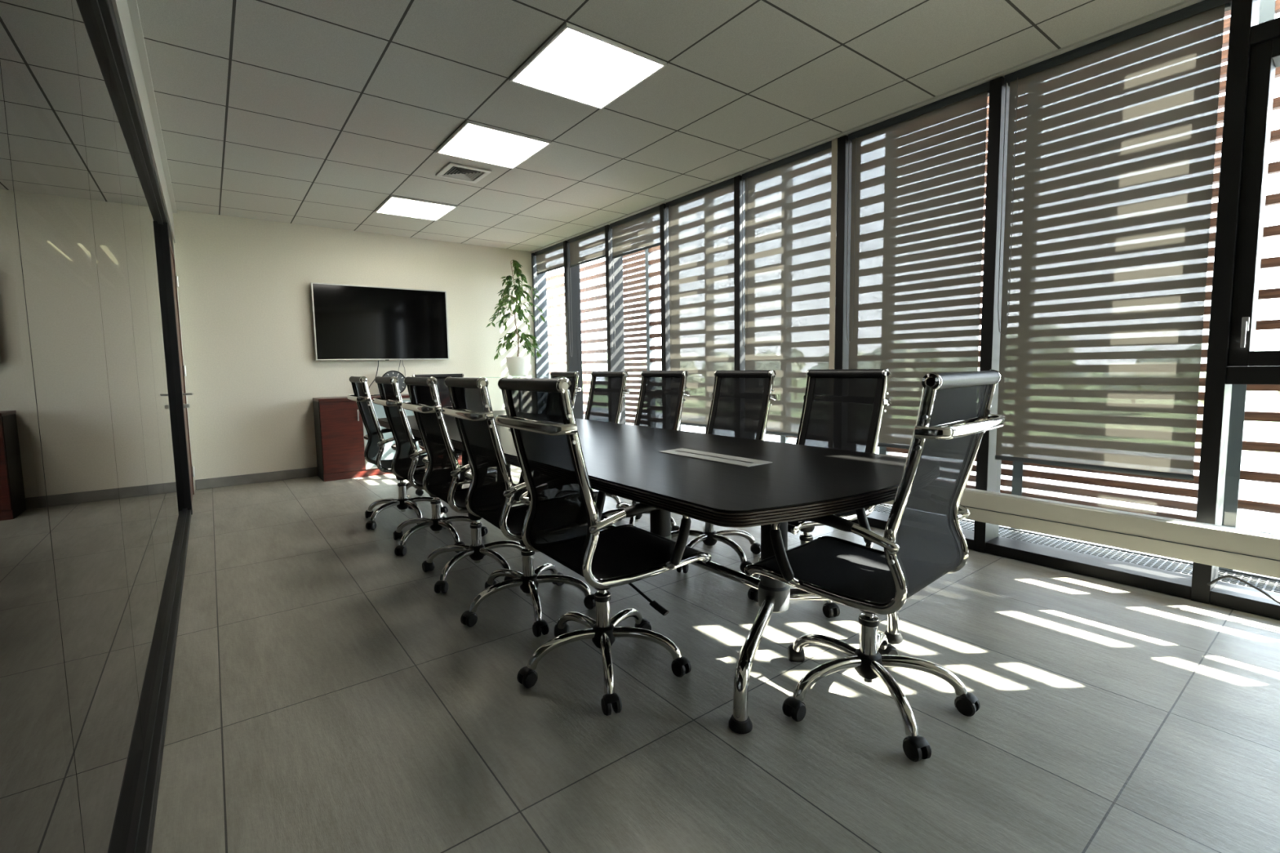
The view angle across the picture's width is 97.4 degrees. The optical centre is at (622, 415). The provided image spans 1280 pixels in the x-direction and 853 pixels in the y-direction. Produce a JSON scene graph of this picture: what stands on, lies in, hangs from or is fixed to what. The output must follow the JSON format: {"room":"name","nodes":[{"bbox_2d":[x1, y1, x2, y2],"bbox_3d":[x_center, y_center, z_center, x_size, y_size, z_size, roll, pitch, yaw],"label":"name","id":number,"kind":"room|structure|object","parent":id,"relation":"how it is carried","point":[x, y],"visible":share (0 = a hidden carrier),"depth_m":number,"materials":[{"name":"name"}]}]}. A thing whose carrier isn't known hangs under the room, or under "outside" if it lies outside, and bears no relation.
{"room":"conference room","nodes":[
{"label":"conference room","id":0,"kind":"room"},
{"bbox_2d":[111,0,175,243],"bbox_3d":[-1.593,-1.501,1.581,0.175,0.305,9.000,-5,6,-36],"label":"wall","id":1,"kind":"structure","parent":0,"point":[121,8],"depth_m":2.65,"materials":[{"name":"grey paint"}]},
{"bbox_2d":[0,0,192,852],"bbox_3d":[-1.213,-0.150,1.252,0.113,2.343,7.863,-5,6,-36],"label":"window","id":2,"kind":"structure","parent":1,"relation":"in","point":[96,510],"depth_m":1.15,"materials":[{"name":"black metal"}]},
{"bbox_2d":[126,0,177,213],"bbox_3d":[-1.515,-1.645,1.628,0.035,0.030,8.999,-5,6,-36],"label":"trim","id":3,"kind":"structure","parent":1,"relation":"attached to","point":[132,4],"depth_m":2.95,"materials":[{"name":"grey paint"}]},
{"bbox_2d":[166,216,173,252],"bbox_3d":[-3.843,-1.496,4.680,0.124,0.142,0.910,-5,6,-36],"label":"trim","id":4,"kind":"structure","parent":1,"relation":"attached to","point":[169,228],"depth_m":4.73,"materials":[{"name":"black metal"}]},
{"bbox_2d":[168,237,195,500],"bbox_3d":[-3.784,-0.331,4.806,0.166,2.199,0.910,-5,6,-36],"label":"door","id":5,"kind":"structure","parent":1,"relation":"in","point":[175,280],"depth_m":5.04,"materials":[{"name":"brown wood"}]},
{"bbox_2d":[173,240,195,491],"bbox_3d":[-4.158,-0.432,5.228,0.125,2.344,0.219,-5,6,-36],"label":"door frame","id":6,"kind":"structure","parent":1,"relation":"attached to","point":[173,241],"depth_m":5.25,"materials":[{"name":"grey paint"}]},
{"bbox_2d":[173,209,535,489],"bbox_3d":[-2.694,-0.721,6.500,4.020,2.651,0.120,-5,6,-36],"label":"wall","id":7,"kind":"structure","parent":0,"point":[254,374],"depth_m":5.83,"materials":[{"name":"beige paint"}]},
{"bbox_2d":[195,466,317,489],"bbox_3d":[-2.649,0.555,6.542,3.705,0.097,0.013,-5,6,-36],"label":"baseboard","id":8,"kind":"structure","parent":7,"relation":"attached to","point":[221,482],"depth_m":5.73,"materials":[{"name":"grey tile"}]},
{"bbox_2d":[311,282,448,360],"bbox_3d":[-2.695,-1.030,6.357,1.426,0.820,0.071,-5,6,-36],"label":"television","id":9,"kind":"object","parent":7,"relation":"attached to","point":[351,322],"visible":1,"depth_m":6.29,"materials":[{"name":"black plastic"}]},
{"bbox_2d":[368,360,379,395],"bbox_3d":[-2.799,-0.413,6.248,0.168,0.393,0.204,-3,5,-21],"label":"hanging cable","id":10,"kind":"object","parent":9,"relation":"hanging from","point":[378,360],"visible":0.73,"depth_m":6.32,"materials":[{"name":"black plastic"}]},
{"bbox_2d":[530,0,1204,253],"bbox_3d":[1.526,-1.900,3.853,0.192,0.011,8.999,-5,6,-36],"label":"trim","id":11,"kind":"structure","parent":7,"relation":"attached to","point":[1185,3],"depth_m":3.26,"materials":[{"name":"grey paint"}]},
{"bbox_2d":[531,253,549,378],"bbox_3d":[-0.862,-0.808,7.254,0.190,2.628,0.828,-5,6,-36],"label":"window","id":12,"kind":"structure","parent":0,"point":[541,365],"depth_m":7.52,"materials":[{"name":"clear glass"}]},
{"bbox_2d":[534,241,564,358],"bbox_3d":[-0.898,-1.428,7.157,0.073,1.395,0.783,-5,6,-36],"label":"roller blind","id":13,"kind":"object","parent":12,"relation":"attached to","point":[548,259],"visible":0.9,"depth_m":7.12,"materials":[{"name":"grey fabric"}]},
{"bbox_2d":[547,340,566,378],"bbox_3d":[-11.466,-4.656,79.046,8.338,11.555,10.594,-5,6,-36],"label":"tree","id":14,"kind":"object","parent":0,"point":[553,348],"visible":0.07,"depth_m":75.34,"materials":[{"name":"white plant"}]},
{"bbox_2d":[625,360,662,402],"bbox_3d":[4.245,-3.474,79.370,9.471,8.557,6.812,2,6,31],"label":"tree","id":15,"kind":"object","parent":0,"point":[639,366],"visible":0.06,"depth_m":78.80,"materials":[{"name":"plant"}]},
{"bbox_2d":[137,0,1185,251],"bbox_3d":[-0.822,-1.776,2.130,6.020,0.120,9.240,-5,6,-36],"label":"ceiling","id":16,"kind":"structure","parent":0,"point":[313,113],"depth_m":3.12,"materials":[{"name":"tile"}]},
{"bbox_2d":[374,195,457,221],"bbox_3d":[-1.967,-1.958,5.337,0.592,0.016,0.592,-5,6,-36],"label":"recessed light","id":17,"kind":"object","parent":16,"relation":"in","point":[394,205],"visible":1,"depth_m":5.30,"materials":[{"name":"white plastic"}]},
{"bbox_2d":[435,161,491,183],"bbox_3d":[-1.248,-1.895,4.403,0.330,0.012,0.330,-5,6,-36],"label":"ceiling vent","id":18,"kind":"object","parent":16,"relation":"in","point":[453,171],"visible":1,"depth_m":4.40,"materials":[{"name":"white metal"}]},
{"bbox_2d":[435,120,551,168],"bbox_3d":[-0.900,-1.856,3.891,0.592,0.016,0.592,-5,6,-36],"label":"recessed light","id":19,"kind":"object","parent":16,"relation":"in","point":[473,140],"visible":1,"depth_m":3.85,"materials":[{"name":"white plastic"}]},
{"bbox_2d":[509,22,666,109],"bbox_3d":[-0.189,-1.787,2.927,0.592,0.016,0.592,-5,6,-36],"label":"recessed light","id":20,"kind":"object","parent":16,"relation":"in","point":[576,64],"visible":1,"depth_m":2.88,"materials":[{"name":"white plastic"}]},
{"bbox_2d":[151,464,1279,852],"bbox_3d":[-2.581,0.752,4.796,6.000,0.001,15.320,-5,6,-36],"label":"floor","id":21,"kind":"structure","parent":0,"point":[325,697],"depth_m":1.79,"materials":[{"name":"grey tile"}]},
{"bbox_2d":[312,394,462,481],"bbox_3d":[-2.555,0.200,6.297,1.527,0.845,0.427,-5,6,-36],"label":"base cabinet","id":22,"kind":"object","parent":21,"relation":"on","point":[340,431],"visible":0.38,"depth_m":5.84,"materials":[{"name":"brown wood"}]},
{"bbox_2d":[382,370,406,393],"bbox_3d":[-2.574,-0.363,6.316,0.276,0.277,0.082,-5,6,-36],"label":"round clock","id":23,"kind":"object","parent":22,"relation":"on","point":[399,375],"visible":0.52,"depth_m":6.34,"materials":[{"name":"black plastic"}]},
{"bbox_2d":[346,376,448,529],"bbox_3d":[-1.645,0.245,4.176,0.636,1.079,0.614,-4,6,-34],"label":"office chair","id":24,"kind":"object","parent":21,"relation":"on","point":[375,447],"visible":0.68,"depth_m":4.09,"materials":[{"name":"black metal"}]},
{"bbox_2d":[373,376,488,555],"bbox_3d":[-1.199,0.286,3.597,0.636,1.079,0.613,-4,6,-33],"label":"office chair","id":25,"kind":"object","parent":21,"relation":"on","point":[405,460],"visible":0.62,"depth_m":3.50,"materials":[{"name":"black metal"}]},
{"bbox_2d":[412,373,463,496],"bbox_3d":[-1.572,0.166,5.099,0.618,1.079,0.648,-5,6,-36],"label":"office chair","id":26,"kind":"object","parent":21,"relation":"on","point":[442,389],"visible":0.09,"depth_m":5.26,"materials":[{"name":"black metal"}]},
{"bbox_2d":[401,376,527,593],"bbox_3d":[-0.793,0.327,3.031,0.636,1.079,0.618,-4,6,-34],"label":"office chair","id":27,"kind":"object","parent":21,"relation":"on","point":[442,476],"visible":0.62,"depth_m":2.91,"materials":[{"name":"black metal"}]},
{"bbox_2d":[488,375,544,377],"bbox_3d":[-1.260,0.028,6.983,0.800,1.021,0.650,-5,6,-36],"label":"stand","id":28,"kind":"object","parent":21,"relation":"on","point":[526,375],"visible":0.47,"depth_m":6.86,"materials":[{"name":"silver metal"}]},
{"bbox_2d":[486,259,545,376],"bbox_3d":[-1.274,-1.164,6.783,0.609,1.386,0.639,1,5,25],"label":"potted ficus","id":29,"kind":"object","parent":28,"relation":"on","point":[517,366],"visible":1,"depth_m":6.72,"materials":[{"name":"green plant"}]},
{"bbox_2d":[506,356,529,376],"bbox_3d":[-1.266,-0.588,6.804,0.288,0.235,0.288,-5,6,-36],"label":"pot","id":30,"kind":"object","parent":29,"relation":"attached to","point":[516,366],"depth_m":6.70,"materials":[{"name":"white ceramic"}]},
{"bbox_2d":[441,376,611,637],"bbox_3d":[-0.443,0.359,2.572,0.651,1.079,0.620,-4,6,-32],"label":"office chair","id":31,"kind":"object","parent":21,"relation":"on","point":[491,492],"visible":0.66,"depth_m":2.46,"materials":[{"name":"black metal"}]},
{"bbox_2d":[516,371,581,484],"bbox_3d":[-0.730,0.171,4.853,0.636,1.079,0.621,-4,6,-34],"label":"office chair","id":32,"kind":"object","parent":21,"relation":"on","point":[572,377],"visible":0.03,"depth_m":4.80,"materials":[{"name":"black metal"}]},
{"bbox_2d":[563,240,583,419],"bbox_3d":[-0.356,-0.760,6.568,0.190,2.628,0.880,-5,6,-36],"label":"window","id":33,"kind":"structure","parent":21,"relation":"on","point":[574,363],"depth_m":6.84,"materials":[{"name":"black metal"}]},
{"bbox_2d":[567,226,605,356],"bbox_3d":[-0.386,-1.379,6.464,0.073,1.395,0.818,-5,6,-36],"label":"roller blind","id":34,"kind":"object","parent":33,"relation":"attached to","point":[588,246],"visible":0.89,"depth_m":6.42,"materials":[{"name":"grey fabric"}]},
{"bbox_2d":[494,377,711,715],"bbox_3d":[-0.086,0.395,2.065,0.644,1.079,0.614,-4,6,-34],"label":"office chair","id":35,"kind":"object","parent":21,"relation":"on","point":[562,522],"visible":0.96,"depth_m":1.94,"materials":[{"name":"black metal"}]},
{"bbox_2d":[584,371,629,506],"bbox_3d":[-0.316,0.209,4.310,0.636,1.079,0.619,-4,6,-34],"label":"office chair","id":36,"kind":"object","parent":21,"relation":"on","point":[607,390],"visible":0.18,"depth_m":4.38,"materials":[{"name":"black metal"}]},
{"bbox_2d":[604,224,625,424],"bbox_3d":[0.176,-0.708,5.847,0.190,2.628,0.915,-5,6,-36],"label":"window","id":37,"kind":"structure","parent":21,"relation":"on","point":[615,362],"depth_m":6.13,"materials":[{"name":"grey glass"}]},
{"bbox_2d":[609,205,660,354],"bbox_3d":[0.146,-1.328,5.743,0.073,1.395,0.853,-5,6,-36],"label":"roller blind","id":38,"kind":"object","parent":37,"relation":"attached to","point":[638,232],"visible":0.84,"depth_m":5.69,"materials":[{"name":"grey fabric"}]},
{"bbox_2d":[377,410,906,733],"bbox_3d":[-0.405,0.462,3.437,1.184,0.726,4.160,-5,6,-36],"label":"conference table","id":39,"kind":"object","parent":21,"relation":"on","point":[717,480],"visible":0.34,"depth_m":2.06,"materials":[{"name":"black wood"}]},
{"bbox_2d":[602,370,689,532],"bbox_3d":[0.070,0.245,3.802,0.646,1.079,0.611,-4,6,-35],"label":"office chair","id":40,"kind":"object","parent":21,"relation":"on","point":[662,393],"visible":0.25,"depth_m":3.85,"materials":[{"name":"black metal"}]},
{"bbox_2d":[659,203,680,431],"bbox_3d":[0.725,-0.656,5.104,0.190,2.628,0.935,-5,6,-36],"label":"window","id":41,"kind":"structure","parent":21,"relation":"on","point":[664,211],"depth_m":5.35,"materials":[{"name":"black metal"}]},
{"bbox_2d":[666,177,734,427],"bbox_3d":[0.701,-0.932,5.029,0.073,2.084,0.873,-5,6,-36],"label":"roller blind","id":42,"kind":"object","parent":41,"relation":"attached to","point":[701,222],"visible":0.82,"depth_m":5.01,"materials":[{"name":"grey fabric"}]},
{"bbox_2d":[671,369,777,573],"bbox_3d":[0.496,0.289,3.188,0.636,1.079,0.617,-4,6,-31],"label":"office chair","id":43,"kind":"object","parent":21,"relation":"on","point":[740,402],"visible":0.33,"depth_m":3.25,"materials":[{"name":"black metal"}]},
{"bbox_2d":[733,137,837,370],"bbox_3d":[1.277,-0.602,4.351,0.196,2.628,0.935,-5,6,-36],"label":"window","id":44,"kind":"structure","parent":21,"relation":"on","point":[740,350],"depth_m":4.56,"materials":[{"name":"black metal"}]},
{"bbox_2d":[742,140,837,436],"bbox_3d":[1.255,-0.879,4.278,0.073,2.084,0.873,-5,6,-36],"label":"roller blind","id":45,"kind":"object","parent":44,"relation":"attached to","point":[788,200],"visible":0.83,"depth_m":4.26,"materials":[{"name":"grey fabric"}]},
{"bbox_2d":[747,368,891,617],"bbox_3d":[0.874,0.322,2.717,0.636,1.079,0.618,-4,6,-28],"label":"office chair","id":46,"kind":"object","parent":21,"relation":"on","point":[843,409],"visible":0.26,"depth_m":2.73,"materials":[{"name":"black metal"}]},
{"bbox_2d":[743,369,1006,762],"bbox_3d":[0.802,0.399,1.829,0.621,1.079,0.636,-5,6,-40],"label":"office chair","id":47,"kind":"object","parent":21,"relation":"on","point":[923,541],"visible":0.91,"depth_m":1.71,"materials":[{"name":"black"}]},
{"bbox_2d":[834,93,989,550],"bbox_3d":[1.830,-0.549,3.606,0.190,2.628,0.923,-5,6,-36],"label":"window","id":48,"kind":"structure","parent":21,"relation":"on","point":[876,519],"depth_m":3.84,"materials":[{"name":"black metal"}]},
{"bbox_2d":[845,80,990,449],"bbox_3d":[1.806,-0.823,3.532,0.073,2.089,0.861,-5,6,-36],"label":"roller blind","id":49,"kind":"object","parent":48,"relation":"attached to","point":[917,175],"visible":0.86,"depth_m":3.48,"materials":[{"name":"grey fabric"}]},
{"bbox_2d":[973,1,1231,599],"bbox_3d":[2.372,-0.497,2.872,0.190,2.628,0.905,-5,6,-36],"label":"window","id":50,"kind":"structure","parent":21,"relation":"on","point":[987,540],"depth_m":3.10,"materials":[{"name":"black metal"}]},
{"bbox_2d":[882,488,1279,578],"bbox_3d":[2.048,0.500,3.103,0.186,0.164,6.700,-5,6,-36],"label":"heater","id":51,"kind":"object","parent":50,"relation":"attached to","point":[1255,552],"visible":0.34,"depth_m":2.56,"materials":[{"name":"beige metal"}]},
{"bbox_2d":[964,488,1279,537],"bbox_3d":[2.011,0.424,3.071,0.044,0.004,6.600,-5,6,-36],"label":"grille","id":52,"kind":"object","parent":51,"relation":"attached to","point":[1112,511],"depth_m":2.59,"materials":[{"name":"white metal"}]},
{"bbox_2d":[995,0,1231,480],"bbox_3d":[2.348,-0.769,2.798,0.073,2.094,0.843,-5,6,-36],"label":"roller blind","id":53,"kind":"object","parent":50,"relation":"attached to","point":[1111,140],"visible":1,"depth_m":2.73,"materials":[{"name":"grey fabric"}]},
{"bbox_2d":[1190,0,1279,620],"bbox_3d":[2.906,-0.444,2.133,0.208,2.628,0.922,-5,6,-36],"label":"window","id":54,"kind":"structure","parent":21,"relation":"on","point":[1254,47],"depth_m":2.38,"materials":[{"name":"black metal"}]},
{"bbox_2d":[1207,575,1279,604],"bbox_3d":[2.756,0.788,2.228,0.021,0.160,0.626,-4,6,-32],"label":"cable","id":55,"kind":"object","parent":21,"relation":"on","point":[1211,583],"visible":1,"depth_m":2.40,"materials":[{"name":"black plastic"}]},
{"bbox_2d":[582,408,1279,579],"bbox_3d":[18.221,4.512,32.440,53.000,0.049,150.000,-5,6,-36],"label":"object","id":56,"kind":"object","parent":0,"point":[1250,490],"depth_m":32.22,"materials":[{"name":"concrete"}]},
{"label":"outside","id":57,"kind":"structure","parent":0,"visible":0},
{"bbox_2d":[582,384,1279,463],"bbox_3d":[171.073,-6.015,125.821,415.400,0.500,520.000,-5,6,-36],"label":"ground","id":58,"kind":"structure","parent":57,"point":[1258,401],"depth_m":60.23,"materials":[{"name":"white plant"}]},
{"bbox_2d":[582,364,591,386],"bbox_3d":[-10.673,-8.125,130.281,8.085,9.769,7.851,-5,6,-36],"label":"tree","id":59,"kind":"object","parent":58,"relation":"on","point":[584,367],"visible":0.12,"depth_m":128.31,"materials":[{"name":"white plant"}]},
{"bbox_2d":[594,352,634,379],"bbox_3d":[-0.609,-6.715,104.206,7.408,10.994,9.391,-5,6,-36],"label":"tree","id":60,"kind":"object","parent":58,"relation":"on","point":[603,356],"visible":0.06,"depth_m":103.08,"materials":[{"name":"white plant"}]},
{"bbox_2d":[1195,343,1249,433],"bbox_3d":[57.663,-2.836,56.414,7.200,9.167,7.600,-5,6,-36],"label":"tree","id":61,"kind":"object","parent":58,"relation":"on","point":[1204,346],"visible":0.06,"depth_m":54.46,"materials":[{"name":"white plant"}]},
{"bbox_2d":[1251,339,1279,405],"bbox_3d":[99.057,-6.391,84.282,8.658,9.985,8.694,-5,6,-36],"label":"tree","id":62,"kind":"object","parent":58,"relation":"on","point":[1260,344],"visible":0.14,"depth_m":83.35,"materials":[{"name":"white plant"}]},
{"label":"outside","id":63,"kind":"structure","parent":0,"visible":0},
{"bbox_2d":[1218,0,1279,570],"bbox_3d":[3.377,-0.766,2.445,0.080,3.800,0.935,-5,6,-36],"label":"building exterior","id":64,"kind":"structure","parent":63,"point":[1268,9],"depth_m":2.80,"materials":[{"name":"brown wood"}]},
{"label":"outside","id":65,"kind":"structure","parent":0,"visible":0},
{"bbox_2d":[1010,9,1231,530],"bbox_3d":[2.821,-0.820,3.198,0.080,3.800,0.940,-5,6,-36],"label":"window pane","id":66,"kind":"object","parent":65,"point":[1020,472],"visible":0.04,"depth_m":3.15,"materials":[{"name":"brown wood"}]},
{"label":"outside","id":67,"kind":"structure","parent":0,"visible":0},
{"bbox_2d":[879,96,1013,505],"bbox_3d":[2.274,-0.873,3.939,0.080,3.800,0.905,-5,6,-36],"label":"screen","id":68,"kind":"object","parent":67,"point":[882,450],"visible":0.04,"depth_m":3.71,"materials":[{"name":"brown wood"}]},
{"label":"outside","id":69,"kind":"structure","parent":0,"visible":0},
{"bbox_2d":[780,435,879,447],"bbox_3d":[1.728,-0.925,4.680,0.080,3.800,0.940,-5,6,-36],"label":"screen","id":70,"kind":"object","parent":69,"point":[786,439],"visible":0.02,"depth_m":5.11,"materials":[{"name":"brown wood"}]},
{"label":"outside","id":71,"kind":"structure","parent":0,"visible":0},
{"bbox_2d":[644,244,662,371],"bbox_3d":[0.592,-1.035,6.218,0.080,3.800,0.970,-5,6,-36],"label":"screen","id":72,"kind":"object","parent":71,"point":[650,261],"visible":0.17,"depth_m":6.52,"materials":[{"name":"white fabric"}]},
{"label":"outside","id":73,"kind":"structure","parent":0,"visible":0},
{"bbox_2d":[604,249,646,425],"bbox_3d":[0.065,-1.085,6.933,0.080,3.800,0.810,-5,6,-36],"label":"screen","id":74,"kind":"object","parent":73,"point":[641,256],"visible":0.22,"depth_m":6.79,"materials":[{"name":"white fabric"}]},
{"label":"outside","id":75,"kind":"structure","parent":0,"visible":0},
{"bbox_2d":[579,261,607,414],"bbox_3d":[-0.481,-1.138,7.672,0.080,3.800,1.030,-5,6,-36],"label":"screen","id":76,"kind":"object","parent":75,"point":[602,263],"visible":0.11,"depth_m":7.49,"materials":[{"name":"white fabric"}]},
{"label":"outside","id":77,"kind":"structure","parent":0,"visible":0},
{"bbox_2d":[546,272,566,374],"bbox_3d":[-1.083,-1.196,8.487,0.080,3.800,1.000,-5,6,-36],"label":"screen","id":78,"kind":"object","parent":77,"point":[560,275],"visible":0.09,"depth_m":8.27,"materials":[{"name":"white fabric"}]},
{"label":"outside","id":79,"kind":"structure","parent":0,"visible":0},
{"bbox_2d":[873,503,1279,593],"bbox_3d":[1.547,0.699,4.677,0.385,0.060,10.400,-5,6,-36],"label":"walkway grating","id":80,"kind":"object","parent":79,"point":[1264,583],"visible":0.05,"depth_m":3.15,"materials":[{"name":"grey metal"}]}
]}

